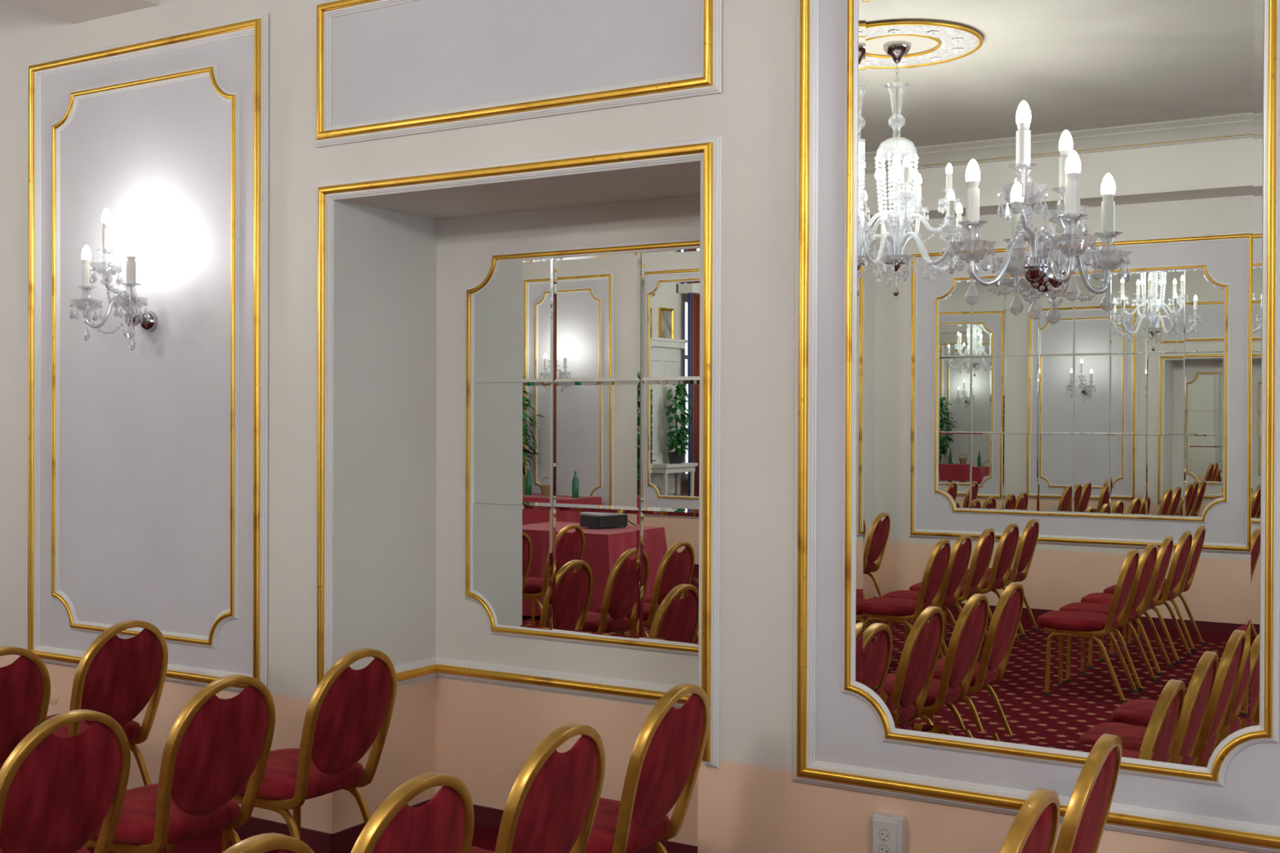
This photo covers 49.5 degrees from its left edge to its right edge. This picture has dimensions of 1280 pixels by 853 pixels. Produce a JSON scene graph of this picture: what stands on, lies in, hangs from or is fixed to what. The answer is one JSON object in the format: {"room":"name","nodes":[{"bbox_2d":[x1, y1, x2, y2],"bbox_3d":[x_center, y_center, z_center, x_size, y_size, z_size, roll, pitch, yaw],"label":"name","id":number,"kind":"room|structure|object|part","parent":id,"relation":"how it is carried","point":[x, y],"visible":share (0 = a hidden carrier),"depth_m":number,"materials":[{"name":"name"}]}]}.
{"room":"historic interior","nodes":[
{"label":"historic interior","id":0,"kind":"room"},
{"bbox_2d":[89,824,498,852],"bbox_3d":[-2.797,1.756,2.061,15.140,0.100,9.002,0,0,31],"label":"floor","id":1,"kind":"structure","parent":0,"point":[484,837],"depth_m":5.64,"materials":[{"name":"carpet"}]},
{"bbox_2d":[0,645,50,769],"bbox_3d":[-2.432,1.225,4.931,0.588,0.934,0.430,0,0,31],"label":"banquet chair","id":2,"kind":"object","parent":1,"relation":"on","point":[25,682],"visible":0.71,"depth_m":4.88,"materials":[{"name":"red fabric"}]},
{"bbox_3d":[-2.405,1.028,4.914,0.526,0.539,0.416,0,0,31],"label":"frame","id":3,"kind":"part","parent":2,"relation":"part of","materials":[{"name":"gold metal"}]},
{"bbox_2d":[0,709,130,852],"bbox_3d":[-1.764,1.233,3.892,0.588,0.934,0.430,0,0,31],"label":"banquet chair","id":4,"kind":"object","parent":1,"relation":"on","point":[56,793],"visible":1,"depth_m":3.76,"materials":[{"name":"red fabric"}]},
{"bbox_3d":[-1.821,1.238,3.926,0.456,0.081,0.430,0,0,31],"label":"seat","id":5,"kind":"part","parent":4,"relation":"part of","materials":[{"name":"fabric"}]},
{"bbox_2d":[45,619,168,846],"bbox_3d":[-2.227,1.223,5.564,0.588,0.934,0.430,0,0,31],"label":"banquet chair","id":6,"kind":"object","parent":1,"relation":"on","point":[116,677],"visible":0.68,"depth_m":5.44,"materials":[{"name":"red fabric"}]},
{"bbox_3d":[-2.283,1.228,5.598,0.456,0.081,0.430,0,0,31],"label":"seat","id":7,"kind":"part","parent":6,"relation":"part of","materials":[{"name":"fabric"}]},
{"bbox_3d":[-2.199,1.026,5.546,0.526,0.539,0.416,0,0,31],"label":"frame","id":8,"kind":"part","parent":6,"relation":"part of","materials":[{"name":"gold metal"}]},
{"bbox_3d":[-2.043,1.000,5.451,0.122,0.402,0.375,0,0,31],"label":"backrest","id":9,"kind":"part","parent":6,"relation":"part of","materials":[{"name":"fabric"}]},
{"bbox_3d":[-2.050,1.487,5.661,0.328,0.403,0.030,0,0,27],"label":"leg","id":10,"kind":"part","parent":6,"relation":"part of","materials":[{"name":"gold metal"}]},
{"bbox_2d":[82,674,275,852],"bbox_3d":[-1.491,1.232,4.414,0.588,0.934,0.430,0,0,31],"label":"banquet chair","id":11,"kind":"object","parent":1,"relation":"on","point":[214,746],"visible":0.98,"depth_m":4.28,"materials":[{"name":"red fabric"}]},
{"bbox_3d":[-1.705,1.493,4.342,0.164,0.398,0.030,0,0,31],"label":"leg","id":12,"kind":"part","parent":11,"relation":"part of","materials":[{"name":"gold metal"}]},
{"bbox_3d":[-1.496,1.497,4.213,0.328,0.403,0.030,0,0,35],"label":"leg","id":13,"kind":"part","parent":11,"relation":"part of","materials":[{"name":"gold metal"}]},
{"bbox_3d":[-1.548,1.236,4.448,0.456,0.081,0.430,0,0,31],"label":"seat","id":14,"kind":"part","parent":11,"relation":"part of","materials":[{"name":"fabric"}]},
{"bbox_3d":[-1.524,1.492,4.637,0.164,0.398,0.030,0,0,31],"label":"leg","id":15,"kind":"part","parent":11,"relation":"part of","materials":[{"name":"gold metal"}]},
{"bbox_3d":[-1.308,1.009,4.301,0.122,0.402,0.375,0,0,31],"label":"backrest","id":16,"kind":"part","parent":11,"relation":"part of","materials":[{"name":"fabric"}]},
{"bbox_3d":[-1.314,1.496,4.511,0.328,0.403,0.030,0,0,27],"label":"leg","id":17,"kind":"part","parent":11,"relation":"part of","materials":[{"name":"gold metal"}]},
{"bbox_2d":[222,832,314,852],"bbox_3d":[-0.960,1.242,2.770,0.588,0.934,0.430,0,0,31],"label":"banquet chair","id":18,"kind":"object","parent":1,"relation":"on","point":[264,842],"visible":1,"depth_m":2.63,"materials":[{"name":"gold metal"}]},
{"bbox_3d":[-0.776,1.020,2.657,0.122,0.402,0.375,0,0,31],"label":"backrest","id":19,"kind":"part","parent":18,"relation":"part of","materials":[{"name":"fabric"}]},
{"bbox_2d":[221,648,396,852],"bbox_3d":[-1.190,1.230,4.915,0.588,0.934,0.430,0,0,31],"label":"banquet chair","id":20,"kind":"object","parent":1,"relation":"on","point":[349,712],"visible":0.91,"depth_m":4.78,"materials":[{"name":"red fabric"}]},
{"bbox_3d":[-1.403,1.492,4.843,0.164,0.398,0.030,0,0,31],"label":"leg","id":21,"kind":"part","parent":20,"relation":"part of","materials":[{"name":"gold metal"}]},
{"bbox_3d":[-1.195,1.495,4.714,0.328,0.403,0.030,0,0,35],"label":"leg","id":22,"kind":"part","parent":20,"relation":"part of","materials":[{"name":"gold metal"}]},
{"bbox_3d":[-1.223,1.491,5.139,0.164,0.398,0.030,0,0,31],"label":"leg","id":23,"kind":"part","parent":20,"relation":"part of","materials":[{"name":"gold metal"}]},
{"bbox_3d":[-1.246,1.235,4.949,0.456,0.081,0.430,0,0,31],"label":"seat","id":24,"kind":"part","parent":20,"relation":"part of","materials":[{"name":"fabric"}]},
{"bbox_3d":[-1.006,1.007,4.802,0.122,0.402,0.375,0,0,31],"label":"backrest","id":25,"kind":"part","parent":20,"relation":"part of","materials":[{"name":"fabric"}]},
{"bbox_3d":[-1.013,1.494,5.012,0.328,0.403,0.030,0,0,27],"label":"leg","id":26,"kind":"part","parent":20,"relation":"part of","materials":[{"name":"gold metal"}]},
{"bbox_2d":[350,772,474,852],"bbox_3d":[-0.713,1.241,3.236,0.588,0.934,0.430,0,0,31],"label":"banquet chair","id":27,"kind":"object","parent":1,"relation":"on","point":[445,824],"visible":1,"depth_m":3.09,"materials":[{"name":"red fabric"}]},
{"bbox_3d":[-0.529,1.018,3.123,0.122,0.402,0.375,0,0,31],"label":"backrest","id":28,"kind":"part","parent":27,"relation":"part of","materials":[{"name":"fabric"}]},
{"bbox_2d":[470,723,604,852],"bbox_3d":[-0.417,1.239,3.745,0.588,0.934,0.430,0,0,31],"label":"banquet chair","id":29,"kind":"object","parent":1,"relation":"on","point":[551,806],"visible":0.98,"depth_m":3.59,"materials":[{"name":"red fabric"}]},
{"bbox_3d":[-0.474,1.244,3.779,0.456,0.081,0.430,0,0,31],"label":"seat","id":30,"kind":"part","parent":29,"relation":"part of","materials":[{"name":"fabric"}]},
{"bbox_3d":[-0.234,1.016,3.632,0.122,0.402,0.375,0,0,31],"label":"backrest","id":31,"kind":"part","parent":29,"relation":"part of","materials":[{"name":"fabric"}]},
{"bbox_2d":[584,683,709,852],"bbox_3d":[-0.106,1.238,4.297,0.588,0.934,0.430,0,0,31],"label":"banquet chair","id":32,"kind":"object","parent":1,"relation":"on","point":[666,757],"visible":0.8,"depth_m":4.15,"materials":[{"name":"red fabric"}]},
{"bbox_3d":[-0.162,1.242,4.332,0.456,0.081,0.430,0,0,31],"label":"seat","id":33,"kind":"part","parent":32,"relation":"part of","materials":[{"name":"fabric"}]},
{"bbox_3d":[0.071,1.502,4.395,0.328,0.403,0.030,0,0,27],"label":"leg","id":34,"kind":"part","parent":32,"relation":"part of","materials":[{"name":"gold metal"}]},
{"bbox_3d":[0.078,1.014,4.184,0.122,0.402,0.375,0,0,31],"label":"backrest","id":35,"kind":"part","parent":32,"relation":"part of","materials":[{"name":"fabric"}]},
{"bbox_2d":[999,788,1060,852],"bbox_3d":[0.622,1.247,3.116,0.588,0.934,0.430,0,0,31],"label":"banquet chair","id":36,"kind":"object","parent":1,"relation":"on","point":[1034,828],"visible":1,"depth_m":2.93,"materials":[{"name":"gold metal"}]},
{"bbox_3d":[0.806,1.024,3.003,0.122,0.402,0.375,0,0,31],"label":"backrest","id":37,"kind":"part","parent":36,"relation":"part of","materials":[{"name":"fabric"}]},
{"bbox_2d":[1053,733,1122,852],"bbox_3d":[0.944,1.245,3.645,0.588,0.934,0.430,0,0,31],"label":"banquet chair","id":38,"kind":"object","parent":1,"relation":"on","point":[1082,827],"visible":1,"depth_m":3.43,"materials":[{"name":"gold metal"}]},
{"bbox_3d":[1.128,1.022,3.533,0.122,0.402,0.375,0,0,31],"label":"backrest","id":39,"kind":"part","parent":38,"relation":"part of","materials":[{"name":"fabric"}]},
{"bbox_2d":[0,0,1258,852],"bbox_3d":[-0.802,-0.354,5.301,15.140,4.100,0.120,0,0,31],"label":"wall","id":40,"kind":"structure","parent":0,"point":[751,803],"depth_m":5.02,"materials":[{"name":"beige paint"}]},
{"bbox_2d":[48,687,57,704],"bbox_3d":[-2.712,1.243,6.399,0.080,0.080,0.006,0,0,31],"label":"cover plate","id":41,"kind":"object","parent":40,"relation":"attached to","point":[54,694],"visible":0.73,"depth_m":6.39,"materials":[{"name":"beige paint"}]},
{"bbox_2d":[69,208,157,351],"bbox_3d":[-2.215,-0.621,5.917,0.414,0.594,0.295,0,0,31],"label":"wall sconce","id":42,"kind":"object","parent":40,"relation":"attached to","point":[148,321],"visible":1,"depth_m":5.85,"materials":[{"name":"clear glass"}]},
{"bbox_3d":[-2.367,-0.701,5.930,0.037,0.022,0.036,0,0,31],"label":"bulb","id":43,"kind":"part","parent":42,"relation":"part of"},
{"bbox_3d":[-2.367,-0.512,5.931,0.127,0.057,0.127,0,0,9],"label":"lamp shade","id":44,"kind":"part","parent":42,"relation":"part of","materials":[{"name":"clear glass"}]},
{"bbox_3d":[-2.366,-0.745,5.930,0.042,0.064,0.040,0,0,31],"label":"bulb","id":45,"kind":"part","parent":42,"relation":"part of","materials":[{"name":"white glass"}]},
{"bbox_3d":[-2.248,-0.657,5.846,0.127,0.057,0.127,0,0,-36],"label":"lamp shade","id":46,"kind":"part","parent":42,"relation":"part of","materials":[{"name":"clear glass"}]},
{"bbox_3d":[-2.248,-0.846,5.845,0.037,0.022,0.036,0,0,31],"label":"bulb","id":47,"kind":"part","parent":42,"relation":"part of","materials":[{"name":"white glass"}]},
{"bbox_3d":[-2.247,-0.890,5.845,0.042,0.064,0.040,0,0,31],"label":"bulb","id":48,"kind":"part","parent":42,"relation":"part of","materials":[{"name":"white glass"}]},
{"bbox_3d":[-2.276,-0.497,5.939,0.198,0.158,0.036,0,0,-11],"label":"arm","id":49,"kind":"part","parent":42,"relation":"part of","materials":[{"name":"clear glass"}]},
{"bbox_3d":[-2.218,-0.556,5.899,0.019,0.159,0.140,0,0,29],"label":"arm","id":50,"kind":"part","parent":42,"relation":"part of","materials":[{"name":"clear glass"}]},
{"bbox_3d":[-2.127,-0.511,5.796,0.127,0.057,0.127,0,0,-36],"label":"lamp shade","id":51,"kind":"part","parent":42,"relation":"part of","materials":[{"name":"clear glass"}]},
{"bbox_3d":[-2.158,-0.496,5.873,0.035,0.158,0.180,0,0,-15],"label":"arm","id":52,"kind":"part","parent":42,"relation":"part of","materials":[{"name":"clear glass"}]},
{"bbox_3d":[-2.127,-0.700,5.795,0.037,0.022,0.036,0,0,31],"label":"bulb","id":53,"kind":"part","parent":42,"relation":"part of","materials":[{"name":"white glass"}]},
{"bbox_3d":[-2.127,-0.743,5.795,0.042,0.064,0.040,0,0,31],"label":"bulb","id":54,"kind":"part","parent":42,"relation":"part of","materials":[{"name":"white glass"}]},
{"bbox_3d":[-2.144,-0.458,6.020,0.092,0.091,0.046,0,0,31],"label":"wall plate","id":55,"kind":"part","parent":42,"relation":"part of","materials":[{"name":"silver metal"}]},
{"bbox_2d":[51,63,239,648],"bbox_3d":[-2.187,-0.297,6.061,1.220,2.457,0.023,0,0,31],"label":"trim","id":56,"kind":"structure","parent":40,"relation":"attached to","point":[211,70],"depth_m":5.97,"materials":[{"name":"gold paint"}]},
{"bbox_2d":[40,35,253,675],"bbox_3d":[-2.181,-0.297,6.072,1.509,2.746,0.003,0,0,31],"label":"wall panel","id":57,"kind":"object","parent":40,"relation":"attached to","point":[144,431],"depth_m":6.02,"materials":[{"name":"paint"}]},
{"bbox_2d":[27,13,268,692],"bbox_3d":[-2.191,-0.297,6.054,1.552,2.789,0.037,0,0,31],"label":"trim","id":58,"kind":"structure","parent":40,"relation":"attached to","point":[257,25],"depth_m":5.88,"materials":[{"name":"gold paint"}]},
{"bbox_2d":[126,789,332,852],"bbox_3d":[-0.845,1.656,5.255,14.900,0.080,0.014,0,0,31],"label":"baseboard","id":59,"kind":"structure","parent":40,"relation":"attached to","point":[318,842],"depth_m":5.61,"materials":[{"name":"carpet"}]},
{"bbox_2d":[331,0,701,125],"bbox_3d":[-0.505,-1.395,5.045,1.777,0.536,0.003,0,0,31],"label":"wall panel","id":60,"kind":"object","parent":40,"relation":"attached to","point":[421,55],"depth_m":5.06,"materials":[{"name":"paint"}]},
{"bbox_2d":[316,135,721,768],"bbox_3d":[-0.517,0.080,5.037,1.813,2.089,0.037,0,0,31],"label":"trim","id":61,"kind":"structure","parent":40,"relation":"attached to","point":[708,150],"depth_m":4.71,"materials":[{"name":"gold paint"}]},
{"bbox_2d":[316,0,722,146],"bbox_3d":[-0.516,-1.395,5.028,1.820,0.579,0.037,0,0,31],"label":"trim","id":62,"kind":"structure","parent":40,"relation":"attached to","point":[708,81],"depth_m":5.01,"materials":[{"name":"gold paint"}]},
{"bbox_2d":[353,195,700,846],"bbox_3d":[-0.281,0.343,5.425,1.892,2.710,0.630,0,0,31],"label":"wall niche","id":63,"kind":"object","parent":40,"relation":"in","point":[413,273],"visible":0.17,"depth_m":5.82,"materials":[{"name":"beige paint"}]},
{"bbox_2d":[332,799,697,852],"bbox_3d":[-0.349,1.658,5.330,1.652,0.080,0.630,0,0,31],"label":"baseboard","id":64,"kind":"structure","parent":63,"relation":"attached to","point":[344,840],"depth_m":5.56,"materials":[{"name":"carpet"}]},
{"bbox_2d":[355,168,700,219],"bbox_3d":[-0.308,-0.952,5.367,1.652,0.120,0.510,0,0,31],"label":"ceiling","id":65,"kind":"structure","parent":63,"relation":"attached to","point":[686,182],"depth_m":5.38,"materials":[{"name":"beige paint"}]},
{"bbox_2d":[465,237,700,655],"bbox_3d":[-0.180,0.075,5.574,1.334,1.610,0.026,0,0,31],"label":"wall mirror","id":66,"kind":"object","parent":63,"relation":"attached to","point":[582,420],"visible":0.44,"depth_m":5.60,"materials":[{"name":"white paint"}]},
{"bbox_2d":[394,657,691,708],"bbox_3d":[-0.343,1.050,5.333,1.652,0.085,0.615,0,0,31],"label":"trim","id":67,"kind":"structure","parent":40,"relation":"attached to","point":[628,691],"depth_m":5.71,"materials":[{"name":"white paint"}]},
{"bbox_2d":[871,811,906,852],"bbox_3d":[0.760,1.275,4.251,0.098,0.164,0.053,0,0,31],"label":"power socket","id":68,"kind":"object","parent":40,"relation":"attached to","point":[888,830],"visible":1,"depth_m":4.24,"materials":[{"name":"white plastic"}]},
{"bbox_2d":[878,844,890,852],"bbox_3d":[0.746,1.296,4.237,0.039,0.039,0.004,0,0,31],"label":"outlet","id":69,"kind":"object","parent":68,"relation":"attached to","point":[882,848],"depth_m":4.24,"materials":[{"name":"white plastic"}]},
{"bbox_2d":[878,829,890,841],"bbox_3d":[0.747,1.249,4.237,0.039,0.039,0.004,0,0,31],"label":"outlet","id":70,"kind":"object","parent":68,"relation":"attached to","point":[884,835],"depth_m":4.24,"materials":[{"name":"white plastic"}]},
{"bbox_2d":[792,0,1279,852],"bbox_3d":[1.164,-0.264,4.005,1.585,2.808,0.037,0,0,31],"label":"trim","id":71,"kind":"structure","parent":40,"relation":"attached to","point":[1212,831],"depth_m":4.38,"materials":[{"name":"gold paint"}]},
{"bbox_2d":[815,0,1279,826],"bbox_3d":[1.175,-0.264,4.022,1.542,2.765,0.003,0,0,31],"label":"wall panel","id":72,"kind":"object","parent":40,"relation":"attached to","point":[848,731],"depth_m":4.35,"materials":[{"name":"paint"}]},
{"bbox_2d":[841,0,1279,786],"bbox_3d":[1.168,-0.264,4.012,1.253,2.480,0.026,0,0,31],"label":"wall mirror","id":73,"kind":"object","parent":40,"relation":"attached to","point":[1061,527],"visible":1,"depth_m":3.98,"materials":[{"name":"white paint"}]},
{"bbox_2d":[947,100,1098,319],"bbox_3d":[1.088,-0.598,3.892,0.414,0.594,0.295,0,0,31],"label":"wall sconce","id":74,"kind":"object","parent":73,"relation":"attached to","point":[1044,276],"visible":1,"depth_m":3.83,"materials":[{"name":"clear glass"}]},
{"bbox_3d":[0.936,-0.489,3.906,0.127,0.057,0.127,0,0,9],"label":"lamp shade","id":75,"kind":"part","parent":74,"relation":"part of","materials":[{"name":"clear glass"}]},
{"bbox_3d":[0.937,-0.678,3.905,0.037,0.022,0.036,0,0,31],"label":"bulb","id":76,"kind":"part","parent":74,"relation":"part of","materials":[{"name":"white glass"}]},
{"bbox_3d":[0.937,-0.721,3.905,0.042,0.064,0.040,0,0,31],"label":"bulb","id":77,"kind":"part","parent":74,"relation":"part of","materials":[{"name":"white glass"}]},
{"bbox_3d":[1.027,-0.474,3.914,0.198,0.158,0.036,0,0,-11],"label":"arm","id":78,"kind":"part","parent":74,"relation":"part of","materials":[{"name":"clear glass"}]},
{"bbox_3d":[1.056,-0.634,3.821,0.127,0.057,0.127,0,0,9],"label":"lamp shade","id":79,"kind":"part","parent":74,"relation":"part of","materials":[{"name":"clear glass"}]},
{"bbox_3d":[1.056,-0.866,3.820,0.042,0.064,0.040,0,0,31],"label":"bulb","id":80,"kind":"part","parent":74,"relation":"part of","materials":[{"name":"white glass"}]},
{"bbox_3d":[1.056,-0.823,3.820,0.037,0.022,0.036,0,0,31],"label":"bulb","id":81,"kind":"part","parent":74,"relation":"part of","materials":[{"name":"white glass"}]},
{"bbox_3d":[1.086,-0.533,3.874,0.019,0.159,0.140,0,0,29],"label":"arm","id":82,"kind":"part","parent":74,"relation":"part of","materials":[{"name":"clear glass"}]},
{"bbox_2d":[1029,257,1037,263],"bbox_3d":[1.114,-0.464,3.927,0.024,0.030,0.024,0,0,31],"label":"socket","id":83,"kind":"object","parent":74,"relation":"attached to","point":[1032,260],"depth_m":3.92,"materials":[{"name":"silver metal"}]},
{"bbox_2d":[1037,257,1044,263],"bbox_3d":[1.133,-0.464,3.927,0.024,0.030,0.024,0,0,31],"label":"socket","id":84,"kind":"object","parent":74,"relation":"attached to","point":[1040,260],"depth_m":3.92,"materials":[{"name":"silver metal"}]},
{"bbox_3d":[1.160,-0.434,3.995,0.092,0.091,0.046,0,0,31],"label":"wall plate","id":85,"kind":"part","parent":74,"relation":"part of","materials":[{"name":"silver metal"}]},
{"bbox_3d":[1.146,-0.473,3.848,0.035,0.158,0.180,0,0,-15],"label":"arm","id":86,"kind":"part","parent":74,"relation":"part of","materials":[{"name":"clear glass"}]},
{"bbox_3d":[1.176,-0.487,3.772,0.127,0.057,0.127,0,0,-36],"label":"lamp shade","id":87,"kind":"part","parent":74,"relation":"part of","materials":[{"name":"clear glass"}]},
{"bbox_3d":[1.177,-0.676,3.771,0.037,0.022,0.036,0,0,31],"label":"bulb","id":88,"kind":"part","parent":74,"relation":"part of","materials":[{"name":"white glass"}]},
{"bbox_3d":[1.177,-0.720,3.770,0.042,0.064,0.040,0,0,31],"label":"bulb","id":89,"kind":"part","parent":74,"relation":"part of","materials":[{"name":"white glass"}]},
{"bbox_3d":[-2.945,-2.443,1.769,15.140,0.100,8.372,0,0,31],"label":"ceiling","id":90,"kind":"structure","parent":0,"visible":0},
{"bbox_2d":[0,0,159,23],"bbox_3d":[-4.314,-2.112,2.899,0.570,0.585,7.632,0,0,31],"label":"ceiling beam","id":91,"kind":"structure","parent":90,"relation":"attached to","point":[74,11],"depth_m":6.05,"materials":[{"name":"beige paint"}]}
]}

